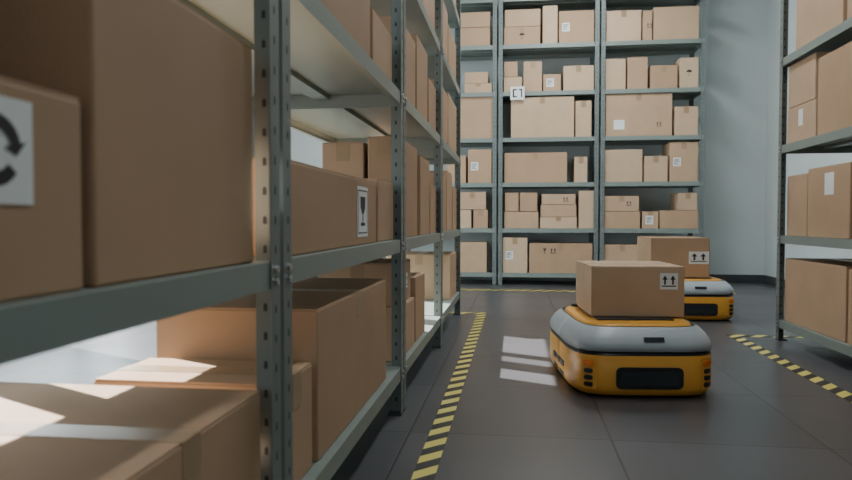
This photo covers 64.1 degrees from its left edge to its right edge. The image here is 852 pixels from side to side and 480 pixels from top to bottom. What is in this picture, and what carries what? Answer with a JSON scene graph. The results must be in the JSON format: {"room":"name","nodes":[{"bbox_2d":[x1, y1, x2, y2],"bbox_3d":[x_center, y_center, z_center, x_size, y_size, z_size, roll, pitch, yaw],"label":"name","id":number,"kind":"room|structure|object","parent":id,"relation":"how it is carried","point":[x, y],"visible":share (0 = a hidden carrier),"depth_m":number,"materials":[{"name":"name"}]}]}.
{"room":"workspace","nodes":[
{"label":"workspace","id":0,"kind":"room"},
{"bbox_2d":[0,280,851,479],"bbox_3d":[0.052,0.674,2.924,6.550,0.120,10.570,0,2,7],"label":"floor","id":1,"kind":"structure","parent":0,"point":[516,417],"depth_m":2.57,"materials":[{"name":"tile"}]},
{"bbox_2d":[0,0,281,479],"bbox_3d":[-0.631,-0.891,0.546,0.611,3.150,1.289,0,2,7],"label":"shelving unit","id":2,"kind":"object","parent":1,"relation":"on","point":[29,327],"visible":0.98,"depth_m":1.04,"materials":[{"name":"metal"}]},
{"bbox_2d":[0,76,81,302],"bbox_3d":[-0.502,-0.040,0.491,0.277,0.191,0.406,0,2,7],"label":"cardboard box","id":3,"kind":"object","parent":2,"relation":"on","point":[41,226],"visible":1,"depth_m":0.61,"materials":[{"name":"cardboard"}]},
{"bbox_2d":[0,0,252,287],"bbox_3d":[-0.570,-0.133,0.936,0.525,0.351,0.426,0,2,7],"label":"cardboard box","id":4,"kind":"object","parent":2,"relation":"on","point":[163,91],"visible":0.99,"depth_m":0.79,"materials":[{"name":"cardboard"}]},
{"bbox_2d":[0,382,260,479],"bbox_3d":[-0.587,0.381,0.943,0.556,0.243,0.495,0,2,7],"label":"cardboard box","id":5,"kind":"object","parent":2,"relation":"on","point":[49,431],"visible":1,"depth_m":0.97,"materials":[{"name":"paper"}]},
{"bbox_2d":[179,0,403,479],"bbox_3d":[-0.463,-0.929,1.831,0.611,3.150,1.289,0,2,7],"label":"shelving unit","id":6,"kind":"object","parent":1,"relation":"on","point":[321,64],"visible":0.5,"depth_m":1.72,"materials":[{"name":"metal"}]},
{"bbox_2d":[94,358,311,479],"bbox_3d":[-0.441,0.376,1.383,0.371,0.226,0.205,0,2,7],"label":"cardboard box","id":7,"kind":"object","parent":6,"relation":"on","point":[151,372],"visible":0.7,"depth_m":1.37,"materials":[{"name":"paper"}]},
{"bbox_2d":[156,278,385,460],"bbox_3d":[-0.370,0.306,1.899,0.376,0.336,0.790,0,2,7],"label":"cardboard box","id":8,"kind":"object","parent":6,"relation":"on","point":[339,324],"visible":0.59,"depth_m":1.58,"materials":[{"name":"paper"}]},
{"bbox_2d":[253,158,375,256],"bbox_3d":[-0.418,-0.073,1.707,0.427,0.186,0.841,0,2,7],"label":"cardboard box","id":9,"kind":"object","parent":6,"relation":"on","point":[330,210],"visible":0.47,"depth_m":1.55,"materials":[{"name":"cardboard"}]},
{"bbox_2d":[320,0,369,55],"bbox_3d":[-0.385,-0.638,1.762,0.375,0.261,0.531,0,2,7],"label":"cardboard box","id":10,"kind":"object","parent":6,"relation":"on","point":[353,15],"visible":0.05,"depth_m":1.82,"materials":[{"name":"cardboard"}]},
{"bbox_2d":[361,178,392,241],"bbox_3d":[-0.269,-0.098,2.277,0.275,0.201,0.271,0,2,7],"label":"cardboard box","id":11,"kind":"object","parent":6,"relation":"on","point":[384,189],"visible":0.32,"depth_m":2.22,"materials":[{"name":"cardboard"}]},
{"bbox_2d":[370,8,391,80],"bbox_3d":[-0.324,-0.611,2.224,0.375,0.181,0.321,0,2,7],"label":"cardboard box","id":12,"kind":"object","parent":6,"relation":"on","point":[380,38],"visible":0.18,"depth_m":2.16,"materials":[{"name":"cardboard"}]},
{"bbox_2d":[254,0,441,410],"bbox_3d":[-0.294,-0.967,3.118,0.611,3.150,1.289,0,2,7],"label":"shelving unit","id":13,"kind":"object","parent":1,"relation":"on","point":[325,124],"visible":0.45,"depth_m":3.26,"materials":[{"name":"metal"}]},
{"bbox_2d":[322,142,367,177],"bbox_3d":[-0.278,-0.193,2.800,0.160,0.361,0.511,0,2,7],"label":"cardboard box","id":14,"kind":"object","parent":13,"relation":"on","point":[348,158],"visible":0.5,"depth_m":2.54,"materials":[{"name":"cardboard"}]},
{"bbox_2d":[368,136,416,236],"bbox_3d":[-0.128,-0.202,2.755,0.120,0.381,0.461,0,2,7],"label":"cardboard box","id":15,"kind":"object","parent":13,"relation":"on","point":[379,147],"visible":0.52,"depth_m":2.68,"materials":[{"name":"cardboard"}]},
{"bbox_2d":[378,16,414,106],"bbox_3d":[-0.257,-0.686,2.738,0.375,0.301,0.401,0,2,7],"label":"cardboard box","id":16,"kind":"object","parent":13,"relation":"on","point":[386,20],"visible":0.11,"depth_m":2.75,"materials":[{"name":"cardboard"}]},
{"bbox_2d":[386,297,414,360],"bbox_3d":[-0.259,0.349,2.748,0.375,0.201,0.381,0,2,7],"label":"cardboard box","id":17,"kind":"object","parent":13,"relation":"on","point":[410,340],"visible":0.16,"depth_m":2.72,"materials":[{"name":"paper"}]},
{"bbox_2d":[317,258,409,306],"bbox_3d":[-0.240,0.165,2.745,0.312,0.166,0.331,0,2,7],"label":"cardboard box","id":18,"kind":"object","parent":17,"relation":"on","point":[380,268],"visible":0.34,"depth_m":2.58,"materials":[{"name":"cardboard"}]},
{"bbox_2d":[410,272,424,341],"bbox_3d":[-0.211,0.298,3.114,0.375,0.281,0.301,0,2,7],"label":"cardboard box","id":19,"kind":"object","parent":13,"relation":"on","point":[417,279],"visible":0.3,"depth_m":3.05,"materials":[{"name":"paper"}]},
{"bbox_2d":[410,34,426,119],"bbox_3d":[-0.202,-0.724,3.153,0.375,0.351,0.361,0,2,7],"label":"cardboard box","id":20,"kind":"object","parent":13,"relation":"on","point":[420,53],"visible":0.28,"depth_m":3.06,"materials":[{"name":"cardboard"}]},
{"bbox_2d":[417,156,428,234],"bbox_3d":[-0.190,-0.207,3.263,0.375,0.361,0.331,0,2,7],"label":"cardboard box","id":21,"kind":"object","parent":13,"relation":"on","point":[422,164],"visible":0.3,"depth_m":3.15,"materials":[{"name":"cardboard"}]},
{"bbox_2d":[422,0,434,29],"bbox_3d":[-0.170,-1.221,3.382,0.375,0.341,0.471,0,2,7],"label":"cardboard box","id":22,"kind":"object","parent":13,"relation":"on","point":[429,5],"visible":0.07,"depth_m":3.45,"materials":[{"name":"cardboard"}]},
{"bbox_2d":[427,77,435,130],"bbox_3d":[-0.152,-0.685,3.536,0.375,0.251,0.311,0,2,7],"label":"cardboard box","id":23,"kind":"object","parent":13,"relation":"on","point":[431,91],"visible":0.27,"depth_m":3.47,"materials":[{"name":"cardboard"}]},
{"bbox_2d":[429,184,435,233],"bbox_3d":[-0.146,-0.162,3.596,0.375,0.251,0.261,0,2,7],"label":"cardboard box","id":24,"kind":"object","parent":13,"relation":"on","point":[432,189],"visible":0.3,"depth_m":3.53,"materials":[{"name":"cardboard"}]},
{"bbox_2d":[382,0,460,344],"bbox_3d":[-0.126,-1.005,4.404,0.611,3.150,1.289,0,2,7],"label":"shelving unit","id":25,"kind":"object","parent":1,"relation":"on","point":[450,85],"visible":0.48,"depth_m":4.79,"materials":[{"name":"metal"}]},
{"bbox_2d":[388,251,455,298],"bbox_3d":[-0.019,0.239,4.777,0.425,0.301,0.451,0,2,7],"label":"cardboard box","id":26,"kind":"object","parent":25,"relation":"on","point":[420,261],"visible":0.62,"depth_m":4.55,"materials":[{"name":"cardboard"}]},
{"bbox_2d":[429,172,445,231],"bbox_3d":[-0.113,-0.220,4.044,0.425,0.341,0.401,0,2,7],"label":"cardboard box","id":27,"kind":"object","parent":25,"relation":"on","point":[431,174],"visible":0.13,"depth_m":4.07,"materials":[{"name":"cardboard"}]},
{"bbox_2d":[431,80,447,143],"bbox_3d":[-0.082,-0.741,4.075,0.375,0.331,0.501,0,2,7],"label":"cardboard box","id":28,"kind":"object","parent":25,"relation":"on","point":[445,97],"visible":0.11,"depth_m":4.16,"materials":[{"name":"cardboard"}]},
{"bbox_2d":[429,170,451,230],"bbox_3d":[-0.058,-0.252,4.465,0.425,0.381,0.351,0,2,7],"label":"cardboard box","id":29,"kind":"object","parent":25,"relation":"on","point":[446,173],"visible":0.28,"depth_m":4.38,"materials":[{"name":"cardboard"}]},
{"bbox_2d":[443,1,447,60],"bbox_3d":[-0.078,-1.246,4.085,0.375,0.351,0.451,0,2,7],"label":"cardboard box","id":30,"kind":"object","parent":25,"relation":"on","point":[445,15],"visible":0.13,"depth_m":4.15,"materials":[{"name":"cardboard"}]},
{"bbox_2d":[446,92,455,152],"bbox_3d":[-0.004,-0.773,4.669,0.375,0.361,0.601,0,2,7],"label":"cardboard box","id":31,"kind":"object","parent":25,"relation":"on","point":[451,106],"visible":0.21,"depth_m":4.56,"materials":[{"name":"cardboard"}]},
{"bbox_2d":[448,24,455,79],"bbox_3d":[-0.007,-1.238,4.631,0.375,0.301,0.551,0,2,7],"label":"cardboard box","id":32,"kind":"object","parent":25,"relation":"on","point":[451,44],"visible":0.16,"depth_m":4.54,"materials":[{"name":"cardboard"}]},
{"bbox_2d":[452,186,456,229],"bbox_3d":[-0.008,-0.223,4.848,0.425,0.301,0.321,0,2,7],"label":"cardboard box","id":33,"kind":"object","parent":25,"relation":"on","point":[454,190],"visible":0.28,"depth_m":4.81,"materials":[{"name":"cardboard"}]},
{"bbox_2d":[411,314,485,479],"bbox_3d":[-0.012,0.646,1.817,0.062,0.001,6.560,0,2,7],"label":"tape","id":34,"kind":"object","parent":1,"relation":"on","point":[426,468],"visible":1,"depth_m":2.43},
{"bbox_2d":[407,0,498,284],"bbox_3d":[0.269,-1.099,7.611,1.059,3.150,0.511,0,2,7],"label":"shelving unit","id":35,"kind":"object","parent":1,"relation":"on","point":[484,52],"visible":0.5,"depth_m":7.34,"materials":[{"name":"metal"}]},
{"bbox_2d":[446,155,467,182],"bbox_3d":[0.350,-0.774,7.580,0.215,0.301,0.378,0,2,7],"label":"cardboard box","id":36,"kind":"object","parent":35,"relation":"on","point":[450,168],"visible":0.37,"depth_m":7.40,"materials":[{"name":"cardboard"}]},
{"bbox_2d":[460,210,472,227],"bbox_3d":[0.419,-0.234,7.585,0.195,0.201,0.380,0,2,7],"label":"cardboard box","id":37,"kind":"object","parent":35,"relation":"on","point":[466,216],"visible":0.5,"depth_m":7.39,"materials":[{"name":"cardboard"}]},
{"bbox_2d":[461,192,486,209],"bbox_3d":[0.528,-0.431,7.563,0.294,0.191,0.385,0,2,7],"label":"cardboard box","id":38,"kind":"object","parent":37,"relation":"on","point":[469,200],"visible":0.82,"depth_m":7.37,"materials":[{"name":"cardboard"}]},
{"bbox_2d":[460,241,487,271],"bbox_3d":[0.521,0.182,7.568,0.325,0.331,0.350,0,2,8],"label":"cardboard box","id":39,"kind":"object","parent":35,"relation":"on","point":[473,254],"visible":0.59,"depth_m":7.39,"materials":[{"name":"cardboard"}]},
{"bbox_2d":[461,27,491,45],"bbox_3d":[0.530,-2.193,7.529,0.375,0.201,0.406,0,2,8],"label":"cardboard box","id":40,"kind":"object","parent":35,"relation":"on","point":[480,36],"visible":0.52,"depth_m":7.32,"materials":[{"name":"cardboard"}]},
{"bbox_2d":[461,12,490,30],"bbox_3d":[0.534,-2.375,7.477,0.355,0.161,0.328,0,2,7],"label":"cardboard box","id":41,"kind":"object","parent":40,"relation":"on","point":[470,19],"visible":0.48,"depth_m":7.31,"materials":[{"name":"cardboard"}]},
{"bbox_2d":[461,97,492,138],"bbox_3d":[0.573,-1.327,7.495,0.355,0.451,0.307,0,2,8],"label":"cardboard box","id":42,"kind":"object","parent":35,"relation":"on","point":[476,112],"visible":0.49,"depth_m":7.34,"materials":[{"name":"cardboard"}]},
{"bbox_2d":[464,83,492,92],"bbox_3d":[0.588,-1.643,7.522,0.294,0.101,0.406,0,2,8],"label":"cardboard box","id":43,"kind":"object","parent":35,"relation":"on","point":[476,87],"visible":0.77,"depth_m":7.32,"materials":[{"name":"cardboard"}]},
{"bbox_2d":[465,72,489,83],"bbox_3d":[0.568,-1.756,7.526,0.255,0.121,0.398,0,2,8],"label":"cardboard box","id":44,"kind":"object","parent":43,"relation":"on","point":[470,77],"visible":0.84,"depth_m":7.33,"materials":[{"name":"cardboard"}]},
{"bbox_2d":[468,149,492,182],"bbox_3d":[0.606,-0.802,7.530,0.255,0.361,0.382,0,2,7],"label":"cardboard box","id":45,"kind":"object","parent":35,"relation":"on","point":[479,161],"visible":0.84,"depth_m":7.34,"materials":[{"name":"cardboard"}]},
{"bbox_2d":[474,210,488,227],"bbox_3d":[0.619,-0.234,7.571,0.154,0.201,0.415,0,2,7],"label":"cardboard box","id":46,"kind":"object","parent":35,"relation":"on","point":[481,217],"visible":0.98,"depth_m":7.37,"materials":[{"name":"cardboard"}]},
{"bbox_2d":[498,0,599,284],"bbox_3d":[1.330,-1.095,7.472,1.059,3.150,0.511,0,2,7],"label":"shelving unit","id":47,"kind":"object","parent":1,"relation":"on","point":[574,49],"visible":0.89,"depth_m":7.30,"materials":[{"name":"metal"}]},
{"bbox_2d":[504,77,521,91],"bbox_3d":[0.956,-1.671,7.484,0.195,0.161,0.402,0,2,7],"label":"cardboard box","id":48,"kind":"object","parent":47,"relation":"on","point":[509,82],"visible":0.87,"depth_m":7.29,"materials":[{"name":"cardboard"}]},
{"bbox_2d":[504,62,517,76],"bbox_3d":[0.933,-1.834,7.458,0.145,0.161,0.362,0,2,8],"label":"cardboard box","id":49,"kind":"object","parent":48,"relation":"on","point":[510,68],"visible":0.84,"depth_m":7.28,"materials":[{"name":"cardboard"}]},
{"bbox_2d":[503,237,526,272],"bbox_3d":[0.981,0.159,7.500,0.264,0.381,0.353,0,2,7],"label":"cardboard box","id":50,"kind":"object","parent":47,"relation":"on","point":[514,248],"visible":1,"depth_m":7.33,"materials":[{"name":"cardboard"}]},
{"bbox_2d":[510,86,524,99],"bbox_3d":[0.974,-1.564,7.242,0.150,0.140,0.004,0,2,7],"label":"number sign","id":51,"kind":"object","parent":47,"relation":"attached to","point":[516,93],"visible":1,"depth_m":7.24,"materials":[{"name":"paper"}]},
{"bbox_2d":[504,212,537,227],"bbox_3d":[1.050,-0.222,7.511,0.365,0.181,0.394,0,2,7],"label":"cardboard box","id":52,"kind":"object","parent":47,"relation":"on","point":[511,219],"visible":0.99,"depth_m":7.32,"materials":[{"name":"cardboard"}]},
{"bbox_2d":[505,193,518,211],"bbox_3d":[0.944,-0.414,7.473,0.145,0.201,0.312,0,2,8],"label":"cardboard box","id":53,"kind":"object","parent":52,"relation":"on","point":[511,199],"visible":1,"depth_m":7.32,"materials":[{"name":"cardboard"}]},
{"bbox_2d":[520,193,536,211],"bbox_3d":[1.123,-0.413,7.453,0.185,0.201,0.320,0,2,8],"label":"cardboard box","id":54,"kind":"object","parent":52,"relation":"on","point":[528,201],"visible":1,"depth_m":7.30,"materials":[{"name":"cardboard"}]},
{"bbox_2d":[504,26,539,44],"bbox_3d":[1.047,-2.185,7.431,0.384,0.191,0.360,0,2,7],"label":"cardboard box","id":55,"kind":"object","parent":47,"relation":"on","point":[512,35],"visible":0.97,"depth_m":7.25,"materials":[{"name":"cardboard"}]},
{"bbox_2d":[505,9,539,26],"bbox_3d":[1.055,-2.374,7.450,0.375,0.181,0.409,0,2,7],"label":"cardboard box","id":56,"kind":"object","parent":55,"relation":"on","point":[522,17],"visible":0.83,"depth_m":7.25,"materials":[{"name":"cardboard"}]},
{"bbox_2d":[523,61,541,90],"bbox_3d":[1.159,-1.750,7.417,0.194,0.321,0.332,0,2,7],"label":"cardboard box","id":57,"kind":"object","parent":47,"relation":"on","point":[532,70],"visible":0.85,"depth_m":7.25,"materials":[{"name":"cardboard"}]},
{"bbox_2d":[504,152,566,182],"bbox_3d":[1.192,-0.780,7.431,0.664,0.321,0.304,0,2,7],"label":"cardboard box","id":58,"kind":"object","parent":47,"relation":"on","point":[551,166],"visible":0.83,"depth_m":7.28,"materials":[{"name":"cardboard"}]},
{"bbox_2d":[511,96,573,137],"bbox_3d":[1.262,-1.314,7.411,0.664,0.431,0.333,0,2,8],"label":"cardboard box","id":59,"kind":"object","parent":47,"relation":"on","point":[531,116],"visible":0.86,"depth_m":7.25,"materials":[{"name":"cardboard"}]},
{"bbox_2d":[541,5,557,43],"bbox_3d":[1.341,-2.289,7.404,0.155,0.401,0.395,0,2,7],"label":"cardboard box","id":60,"kind":"object","parent":47,"relation":"on","point":[549,18],"visible":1,"depth_m":7.21,"materials":[{"name":"cardboard"}]},
{"bbox_2d":[542,74,560,90],"bbox_3d":[1.368,-1.680,7.439,0.185,0.181,0.420,0,2,8],"label":"cardboard box","id":61,"kind":"object","parent":47,"relation":"on","point":[550,82],"visible":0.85,"depth_m":7.23,"materials":[{"name":"cardboard"}]},
{"bbox_2d":[539,217,576,227],"bbox_3d":[1.435,-0.189,7.412,0.384,0.121,0.314,0,2,8],"label":"cardboard box","id":62,"kind":"object","parent":47,"relation":"on","point":[544,222],"visible":0.96,"depth_m":7.26,"materials":[{"name":"cardboard"}]},
{"bbox_2d":[540,205,575,216],"bbox_3d":[1.436,-0.317,7.414,0.375,0.131,0.318,0,2,8],"label":"cardboard box","id":63,"kind":"object","parent":62,"relation":"on","point":[545,210],"visible":0.98,"depth_m":7.26,"materials":[{"name":"cardboard"}]},
{"bbox_2d":[540,194,575,204],"bbox_3d":[1.441,-0.441,7.451,0.355,0.111,0.404,0,2,7],"label":"cardboard box","id":64,"kind":"object","parent":63,"relation":"on","point":[545,199],"visible":0.94,"depth_m":7.26,"materials":[{"name":"cardboard"}]},
{"bbox_2d":[529,242,592,272],"bbox_3d":[1.463,0.190,7.448,0.664,0.321,0.364,0,2,7],"label":"cardboard box","id":65,"kind":"object","parent":47,"relation":"on","point":[544,257],"visible":0.9,"depth_m":7.27,"materials":[{"name":"cardboard"}]},
{"bbox_2d":[557,10,593,42],"bbox_3d":[1.612,-2.258,7.355,0.365,0.341,0.350,0,2,7],"label":"cardboard box","id":66,"kind":"object","parent":47,"relation":"on","point":[573,26],"visible":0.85,"depth_m":7.18,"materials":[{"name":"cardboard"}]},
{"bbox_2d":[561,65,593,89],"bbox_3d":[1.633,-1.717,7.344,0.314,0.261,0.325,0,2,7],"label":"cardboard box","id":67,"kind":"object","parent":47,"relation":"on","point":[579,77],"visible":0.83,"depth_m":7.18,"materials":[{"name":"cardboard"}]},
{"bbox_2d":[572,157,586,181],"bbox_3d":[1.663,-0.753,7.364,0.134,0.271,0.305,0,2,7],"label":"cardboard box","id":68,"kind":"object","parent":47,"relation":"on","point":[579,164],"visible":0.83,"depth_m":7.22,"materials":[{"name":"cardboard"}]},
{"bbox_2d":[574,101,591,136],"bbox_3d":[1.693,-1.288,7.386,0.164,0.381,0.395,0,2,8],"label":"cardboard box","id":69,"kind":"object","parent":47,"relation":"on","point":[582,110],"visible":0.83,"depth_m":7.19,"materials":[{"name":"cardboard"}]},
{"bbox_2d":[576,191,593,227],"bbox_3d":[1.722,-0.328,7.370,0.155,0.401,0.312,0,2,8],"label":"cardboard box","id":70,"kind":"object","parent":47,"relation":"on","point":[585,199],"visible":0.91,"depth_m":7.22,"materials":[{"name":"cardboard"}]},
{"bbox_2d":[460,289,736,293],"bbox_3d":[1.133,0.501,6.742,3.700,0.001,0.110,0,2,7],"label":"tape","id":71,"kind":"object","parent":1,"relation":"on","point":[460,289],"visible":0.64,"depth_m":6.74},
{"bbox_2d":[550,303,711,395],"bbox_3d":[0.881,0.465,3.044,0.588,0.292,0.814,0,2,1],"label":"robot","id":72,"kind":"object","parent":1,"relation":"on","point":[603,355],"visible":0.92,"depth_m":2.67,"materials":[{"name":"yellow plastic"}]},
{"bbox_2d":[576,261,684,316],"bbox_3d":[0.917,0.214,3.109,0.394,0.216,0.412,0,2,3],"label":"cardboard box","id":73,"kind":"object","parent":72,"relation":"on","point":[603,288],"visible":1,"depth_m":2.91,"materials":[{"name":"cardboard"}]},
{"bbox_2d":[598,0,706,260],"bbox_3d":[2.391,-1.091,7.333,1.059,3.150,0.511,0,2,7],"label":"shelving unit","id":74,"kind":"object","parent":1,"relation":"on","point":[664,46],"visible":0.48,"depth_m":7.16,"materials":[{"name":"metal"}]},
{"bbox_2d":[605,59,625,88],"bbox_3d":[2.011,-1.746,7.303,0.205,0.321,0.331,0,2,7],"label":"cardboard box","id":75,"kind":"object","parent":74,"relation":"on","point":[615,69],"visible":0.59,"depth_m":7.14,"materials":[{"name":"cardboard"}]},
{"bbox_2d":[604,244,636,260],"bbox_3d":[2.095,0.199,7.341,0.374,0.311,0.303,0,2,7],"label":"cardboard box","id":76,"kind":"object","parent":74,"relation":"on","point":[612,252],"visible":0.55,"depth_m":7.19,"materials":[{"name":"cardboard"}]},
{"bbox_2d":[604,211,639,228],"bbox_3d":[2.090,-0.216,7.335,0.365,0.181,0.335,0,2,7],"label":"cardboard box","id":77,"kind":"object","parent":74,"relation":"on","point":[612,219],"visible":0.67,"depth_m":7.17,"materials":[{"name":"cardboard"}]},
{"bbox_2d":[604,196,638,210],"bbox_3d":[2.085,-0.389,7.325,0.354,0.161,0.318,0,2,8],"label":"cardboard box","id":78,"kind":"object","parent":77,"relation":"on","point":[611,203],"visible":0.8,"depth_m":7.17,"materials":[{"name":"cardboard"}]},
{"bbox_2d":[606,10,640,40],"bbox_3d":[2.096,-2.247,7.317,0.354,0.321,0.416,0,2,7],"label":"cardboard box","id":79,"kind":"object","parent":74,"relation":"on","point":[623,25],"visible":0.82,"depth_m":7.11,"materials":[{"name":"cardboard"}]},
{"bbox_2d":[605,149,642,181],"bbox_3d":[2.101,-0.786,7.323,0.385,0.341,0.339,0,2,7],"label":"cardboard box","id":80,"kind":"object","parent":74,"relation":"on","point":[620,165],"visible":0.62,"depth_m":7.15,"materials":[{"name":"cardboard"}]},
{"bbox_2d":[625,57,647,88],"bbox_3d":[2.233,-1.750,7.264,0.205,0.331,0.315,0,2,8],"label":"cardboard box","id":81,"kind":"object","parent":74,"relation":"on","point":[636,67],"visible":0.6,"depth_m":7.11,"materials":[{"name":"cardboard"}]},
{"bbox_2d":[605,93,671,135],"bbox_3d":[2.251,-1.316,7.298,0.674,0.441,0.363,0,2,7],"label":"cardboard box","id":82,"kind":"object","parent":74,"relation":"on","point":[650,114],"visible":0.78,"depth_m":7.12,"materials":[{"name":"cardboard"}]},
{"bbox_2d":[641,10,651,39],"bbox_3d":[2.328,-2.240,7.239,0.096,0.311,0.321,0,2,7],"label":"cardboard box","id":83,"kind":"object","parent":74,"relation":"on","point":[646,16],"visible":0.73,"depth_m":7.08,"materials":[{"name":"cardboard"}]},
{"bbox_2d":[640,211,657,228],"bbox_3d":[2.378,-0.217,7.337,0.164,0.181,0.411,0,2,7],"label":"cardboard box","id":84,"kind":"object","parent":74,"relation":"on","point":[648,219],"visible":0.84,"depth_m":7.13,"materials":[{"name":"cardboard"}]},
{"bbox_2d":[642,156,667,181],"bbox_3d":[2.430,-0.750,7.291,0.234,0.271,0.369,0,2,8],"label":"cardboard box","id":85,"kind":"object","parent":74,"relation":"on","point":[654,168],"visible":0.74,"depth_m":7.11,"materials":[{"name":"cardboard"}]},
{"bbox_2d":[647,65,677,87],"bbox_3d":[2.501,-1.705,7.269,0.274,0.241,0.382,0,2,7],"label":"cardboard box","id":86,"kind":"object","parent":74,"relation":"on","point":[659,76],"visible":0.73,"depth_m":7.08,"materials":[{"name":"cardboard"}]},
{"bbox_2d":[652,6,698,39],"bbox_3d":[2.617,-2.254,7.215,0.455,0.341,0.338,0,2,8],"label":"cardboard box","id":87,"kind":"object","parent":74,"relation":"on","point":[680,22],"visible":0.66,"depth_m":7.05,"materials":[{"name":"cardboard"}]},
{"bbox_2d":[658,210,697,228],"bbox_3d":[2.662,-0.220,7.270,0.385,0.191,0.363,0,2,8],"label":"cardboard box","id":88,"kind":"object","parent":74,"relation":"on","point":[667,219],"visible":0.82,"depth_m":7.09,"materials":[{"name":"cardboard"}]},
{"bbox_2d":[670,193,696,209],"bbox_3d":[2.754,-0.408,7.278,0.184,0.181,0.397,0,2,7],"label":"cardboard box","id":89,"kind":"object","parent":88,"relation":"on","point":[678,201],"visible":0.87,"depth_m":7.09,"materials":[{"name":"cardboard"}]},
{"bbox_2d":[662,142,697,181],"bbox_3d":[2.708,-0.820,7.260,0.284,0.411,0.370,0,2,7],"label":"cardboard box","id":90,"kind":"object","parent":74,"relation":"on","point":[682,156],"visible":0.84,"depth_m":7.08,"materials":[{"name":"cardboard"}]},
{"bbox_2d":[672,106,697,134],"bbox_3d":[2.728,-1.244,7.244,0.234,0.301,0.359,0,2,7],"label":"cardboard box","id":91,"kind":"object","parent":74,"relation":"on","point":[684,118],"visible":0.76,"depth_m":7.07,"materials":[{"name":"cardboard"}]},
{"bbox_2d":[673,57,698,87],"bbox_3d":[2.747,-1.739,7.224,0.185,0.311,0.381,0,2,7],"label":"cardboard box","id":92,"kind":"object","parent":74,"relation":"on","point":[687,76],"visible":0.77,"depth_m":7.04,"materials":[{"name":"cardboard"}]},
{"bbox_2d":[682,276,733,319],"bbox_3d":[1.899,0.405,5.078,0.588,0.292,0.813,0,2,3],"label":"robot","id":93,"kind":"object","parent":1,"relation":"on","point":[711,298],"visible":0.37,"depth_m":4.68,"materials":[{"name":"yellow plastic"}]},
{"bbox_2d":[637,236,709,277],"bbox_3d":[1.844,0.121,5.098,0.416,0.286,0.422,0,2,4],"label":"cardboard box","id":94,"kind":"object","parent":93,"relation":"on","point":[693,253],"visible":0.84,"depth_m":4.89,"materials":[{"name":"cardboard"}]},
{"bbox_2d":[728,335,802,337],"bbox_3d":[2.333,0.581,4.053,1.020,0.001,0.065,0,2,7],"label":"tape","id":95,"kind":"object","parent":1,"relation":"on","point":[728,335],"visible":0.56,"depth_m":4.08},
{"bbox_2d":[729,336,851,402],"bbox_3d":[1.579,0.642,1.966,0.065,0.001,4.270,0,2,7],"label":"tape","id":96,"kind":"object","parent":1,"relation":"on","point":[823,383],"visible":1,"depth_m":3.16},
{"bbox_2d":[775,0,851,356],"bbox_3d":[2.243,-0.972,3.275,0.561,3.150,1.299,0,2,7],"label":"shelving unit","id":97,"kind":"object","parent":1,"relation":"on","point":[837,141],"visible":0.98,"depth_m":3.84,"materials":[{"name":"metal"}]},
{"bbox_2d":[787,173,807,236],"bbox_3d":[2.232,-0.191,3.753,0.350,0.341,0.271,0,2,7],"label":"cardboard box","id":98,"kind":"object","parent":97,"relation":"on","point":[797,191],"visible":0.41,"depth_m":3.76,"materials":[{"name":"cardboard"}]},
{"bbox_2d":[787,98,817,143],"bbox_3d":[2.247,-0.639,3.687,0.406,0.201,0.371,0,2,7],"label":"cardboard box","id":99,"kind":"object","parent":97,"relation":"on","point":[803,118],"visible":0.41,"depth_m":3.69,"materials":[{"name":"cardboard"}]},
{"bbox_2d":[789,51,831,108],"bbox_3d":[2.238,-0.861,3.682,0.385,0.241,0.351,0,2,7],"label":"cardboard box","id":100,"kind":"object","parent":99,"relation":"on","point":[803,75],"visible":0.54,"depth_m":3.67,"materials":[{"name":"cardboard"}]},
{"bbox_2d":[785,258,851,342],"bbox_3d":[2.249,0.295,3.533,0.455,0.361,0.731,0,2,7],"label":"cardboard box","id":101,"kind":"object","parent":97,"relation":"on","point":[816,289],"visible":1,"depth_m":3.50,"materials":[{"name":"cardboard"}]},
{"bbox_2d":[796,0,847,49],"bbox_3d":[2.223,-1.234,3.481,0.405,0.401,0.551,0,2,7],"label":"cardboard box","id":102,"kind":"object","parent":97,"relation":"on","point":[814,18],"visible":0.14,"depth_m":3.52,"materials":[{"name":"cardboard"}]},
{"bbox_2d":[807,162,851,238],"bbox_3d":[2.228,-0.190,3.365,0.456,0.361,0.461,0,2,7],"label":"cardboard box","id":103,"kind":"object","parent":97,"relation":"on","point":[829,187],"visible":0.97,"depth_m":3.36,"materials":[{"name":"cardboard"}]},
{"bbox_2d":[817,41,851,134],"bbox_3d":[2.216,-0.727,3.250,0.455,0.401,0.461,0,2,7],"label":"cardboard box","id":104,"kind":"object","parent":97,"relation":"on","point":[834,68],"visible":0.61,"depth_m":3.31,"materials":[{"name":"cardboard"}]},
{"bbox_2d":[847,269,851,344],"bbox_3d":[2.145,0.318,2.937,0.407,0.351,0.441,0,2,7],"label":"cardboard box","id":105,"kind":"object","parent":97,"relation":"on","point":[849,341],"visible":1,"depth_m":3.16,"materials":[{"name":"paper"}]},
{"bbox_2d":[291,0,767,280],"bbox_3d":[0.722,-1.585,7.976,6.550,4.100,0.150,0,2,7],"label":"wall","id":106,"kind":"structure","parent":0,"point":[736,30],"depth_m":7.59,"materials":[{"name":"paint"}]},
{"bbox_2d":[311,274,763,282],"bbox_3d":[0.712,0.421,7.955,6.126,0.090,0.012,0,2,7],"label":"baseboard","id":107,"kind":"structure","parent":106,"relation":"attached to","point":[728,278],"depth_m":7.58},
{"bbox_2d":[764,0,851,278],"bbox_3d":[3.176,-1.423,2.453,0.150,4.100,10.170,0,2,7],"label":"wall","id":108,"kind":"structure","parent":0,"point":[796,164],"depth_m":7.22,"materials":[{"name":"paint"}]},
{"bbox_2d":[763,275,784,287],"bbox_3d":[3.095,0.581,2.522,0.012,0.090,10.170,0,2,7],"label":"baseboard","id":109,"kind":"structure","parent":108,"relation":"attached to","point":[770,280],"depth_m":7.34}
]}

